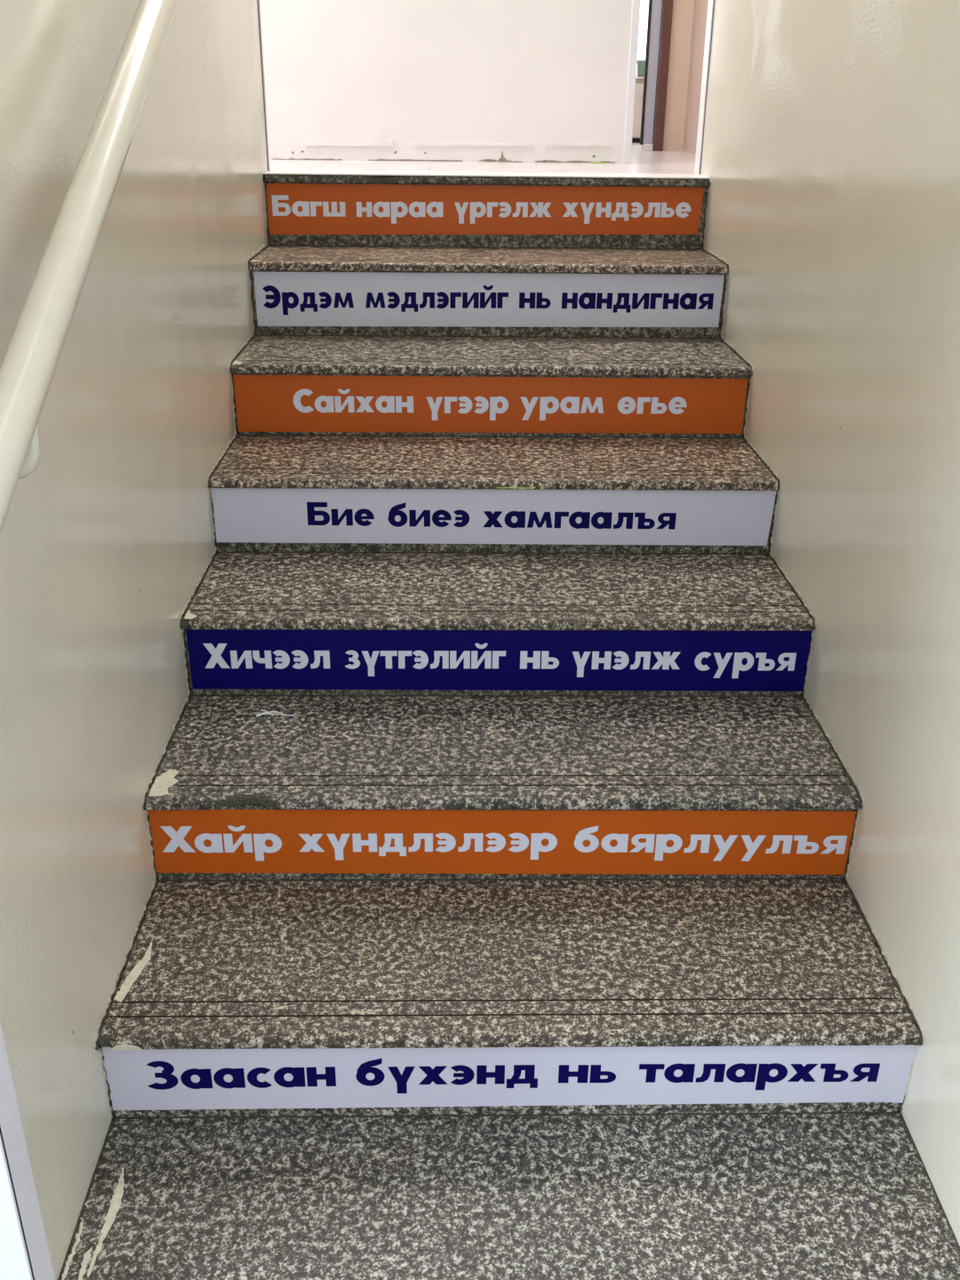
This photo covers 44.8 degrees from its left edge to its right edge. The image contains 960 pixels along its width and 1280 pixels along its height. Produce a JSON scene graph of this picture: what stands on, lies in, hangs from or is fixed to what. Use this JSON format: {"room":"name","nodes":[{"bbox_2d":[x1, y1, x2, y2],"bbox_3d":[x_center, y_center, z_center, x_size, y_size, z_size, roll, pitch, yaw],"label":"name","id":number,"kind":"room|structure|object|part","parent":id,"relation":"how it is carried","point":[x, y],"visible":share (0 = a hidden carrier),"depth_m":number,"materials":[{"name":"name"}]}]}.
{"room":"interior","nodes":[
{"label":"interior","id":0,"kind":"room"},
{"bbox_2d":[0,0,268,1279],"bbox_3d":[-0.637,-1.267,1.664,0.250,3.720,2.312,0,25,-1],"label":"wall","id":1,"kind":"structure","parent":0,"point":[104,546],"depth_m":1.56,"materials":[{"name":"beige paint"}]},
{"bbox_2d":[0,1023,55,1279],"bbox_3d":[-0.537,-0.568,0.737,0.094,3.000,0.053,0,25,-1],"label":"trim","id":2,"kind":"structure","parent":1,"relation":"attached to","point":[24,1250],"depth_m":1.28,"materials":[{"name":"white paint"}]},
{"bbox_2d":[0,0,178,534],"bbox_3d":[-0.465,-0.793,1.543,0.090,1.546,3.021,0,25,-1],"label":"handrail","id":3,"kind":"object","parent":1,"relation":"attached to","point":[31,357],"visible":1,"depth_m":1.21,"materials":[{"name":"beige metal"}]},
{"bbox_2d":[257,0,270,170],"bbox_3d":[-0.525,-2.319,2.450,0.004,2.478,0.013,0,25,-1],"label":"trim","id":4,"kind":"structure","parent":1,"relation":"attached to","point":[259,2],"depth_m":2.89,"materials":[{"name":"white paint"}]},
{"bbox_2d":[259,0,631,163],"bbox_3d":[-0.767,-2.529,3.035,2.430,2.600,0.124,0,25,-1],"label":"wall","id":5,"kind":"structure","parent":0,"point":[524,81],"depth_m":3.40,"materials":[{"name":"white paint"}]},
{"bbox_2d":[623,0,640,163],"bbox_3d":[0.454,-2.583,3.038,0.023,2.478,0.134,0,25,-1],"label":"trim","id":6,"kind":"structure","parent":5,"relation":"attached to","point":[636,4],"depth_m":3.41,"materials":[{"name":"white paint"}]},
{"bbox_2d":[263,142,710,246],"bbox_3d":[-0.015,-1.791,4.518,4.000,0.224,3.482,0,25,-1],"label":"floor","id":7,"kind":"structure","parent":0,"point":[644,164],"depth_m":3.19,"materials":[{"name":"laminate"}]},
{"bbox_2d":[632,77,644,142],"bbox_3d":[0.522,-2.374,5.212,0.710,0.258,0.472,0,25,-1],"label":"base cabinet","id":8,"kind":"object","parent":7,"relation":"on","point":[639,81],"visible":0.02,"depth_m":5.02,"materials":[{"name":"beige wood"}]},
{"bbox_2d":[636,60,645,77],"bbox_3d":[0.711,-2.467,5.035,0.074,0.066,0.074,0,25,-1],"label":"tub","id":9,"kind":"object","parent":8,"relation":"on","point":[641,64],"visible":0.44,"depth_m":5.01,"materials":[{"name":"green plastic"}]},
{"bbox_2d":[57,1108,959,1279],"bbox_3d":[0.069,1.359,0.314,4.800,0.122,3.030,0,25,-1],"label":"stair tread","id":10,"kind":"structure","parent":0,"point":[811,1196],"depth_m":1.52,"materials":[{"name":"grey stone"}]},
{"bbox_2d":[93,171,925,1119],"bbox_3d":[0.030,-0.226,2.280,1.114,1.172,1.954,0,25,-1],"label":"staircase","id":11,"kind":"structure","parent":10,"relation":"on","point":[217,960],"depth_m":1.91,"materials":[{"name":"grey stone"}]},
{"bbox_2d":[256,709,294,717],"bbox_3d":[-0.358,0.128,2.043,0.067,0.005,0.027,0,25,-1],"label":"paper scrap","id":12,"kind":"object","parent":11,"relation":"on","point":[266,712],"visible":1,"depth_m":2.04,"materials":[{"name":"white paper"}]},
{"bbox_2d":[265,183,703,234],"bbox_3d":[0.014,-1.083,2.943,1.098,0.123,0.001,0,25,-1],"label":"strip","id":13,"kind":"object","parent":11,"relation":"attached to","point":[292,208],"visible":1,"depth_m":2.94,"materials":[{"name":"orange plastic"}]},
{"bbox_2d":[253,272,724,327],"bbox_3d":[0.022,-0.798,2.741,1.098,0.126,0.001,0,25,-1],"label":"strip","id":14,"kind":"object","parent":11,"relation":"attached to","point":[283,299],"visible":1,"depth_m":2.74,"materials":[{"name":"white plastic"}]},
{"bbox_2d":[232,374,748,433],"bbox_3d":[0.025,-0.509,2.525,1.105,0.124,0.001,0,25,-1],"label":"strip","id":15,"kind":"object","parent":11,"relation":"attached to","point":[263,403],"visible":1,"depth_m":2.52,"materials":[{"name":"orange plastic"}]},
{"bbox_2d":[210,488,776,545],"bbox_3d":[0.029,-0.244,2.307,1.110,0.117,0.001,0,25,-1],"label":"strip","id":16,"kind":"object","parent":11,"relation":"attached to","point":[241,515],"visible":1,"depth_m":2.31,"materials":[{"name":"white plastic"}]},
{"bbox_2d":[185,629,811,691],"bbox_3d":[0.036,0.037,2.081,1.106,0.122,0.001,0,25,-1],"label":"strip","id":17,"kind":"object","parent":11,"relation":"attached to","point":[760,660],"visible":1,"depth_m":2.08,"materials":[{"name":"blue plastic"}]},
{"bbox_2d":[148,809,856,874],"bbox_3d":[0.038,0.322,1.849,1.110,0.127,0.001,0,25,-1],"label":"strip","id":18,"kind":"object","parent":11,"relation":"attached to","point":[185,841],"visible":1,"depth_m":1.85,"materials":[{"name":"orange plastic"}]},
{"bbox_2d":[101,1045,915,1110],"bbox_3d":[0.042,0.605,1.611,1.113,0.116,0.003,0,25,-1],"label":"strip","id":19,"kind":"object","parent":11,"relation":"attached to","point":[149,1079],"visible":1,"depth_m":1.61,"materials":[{"name":"white plastic"}]},
{"bbox_2d":[663,0,694,151],"bbox_3d":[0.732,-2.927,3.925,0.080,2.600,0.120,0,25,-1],"label":"door","id":20,"kind":"structure","parent":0,"point":[683,10],"depth_m":4.26,"materials":[{"name":"beige paint"}]},
{"bbox_2d":[640,0,673,151],"bbox_3d":[0.650,-2.728,3.942,0.082,1.978,0.045,0,25,-1],"label":"door frame","id":21,"kind":"structure","parent":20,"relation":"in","point":[660,12],"depth_m":4.25,"materials":[{"name":"brown wood"}]},
{"bbox_3d":[0.674,-2.728,3.943,0.035,1.978,0.045,0,25,-1],"label":"frame","id":22,"kind":"part","parent":21,"relation":"part of","materials":[{"name":"brown wood"}]},
{"bbox_2d":[682,0,708,153],"bbox_3d":[0.844,-2.752,3.554,0.128,2.600,0.945,0,25,-1],"label":"wall","id":23,"kind":"structure","parent":0,"point":[700,6],"depth_m":4.14,"materials":[{"name":"beige paint"}]},
{"bbox_2d":[700,0,959,1246],"bbox_3d":[0.726,-1.285,1.736,0.250,3.720,2.407,0,25,-1],"label":"wall","id":24,"kind":"structure","parent":0,"point":[831,147],"depth_m":1.78,"materials":[{"name":"beige paint"}]},
{"bbox_2d":[694,0,714,174],"bbox_3d":[0.584,-2.346,2.535,0.004,2.478,0.066,0,25,-1],"label":"trim","id":25,"kind":"structure","parent":24,"relation":"attached to","point":[711,3],"depth_m":2.96,"materials":[{"name":"white paint"}]},
{"bbox_3d":[0.633,-2.590,5.914,2.650,0.300,0.100,0,25,-1],"label":"wall","id":26,"kind":"structure","parent":0,"visible":0},
{"bbox_2d":[635,0,648,77],"bbox_3d":[0.607,-3.636,5.341,2.510,2.120,0.150,0,25,-1],"label":"window","id":27,"kind":"structure","parent":26,"relation":"in","point":[644,4],"depth_m":5.72,"materials":[{"name":"white"}]}
]}

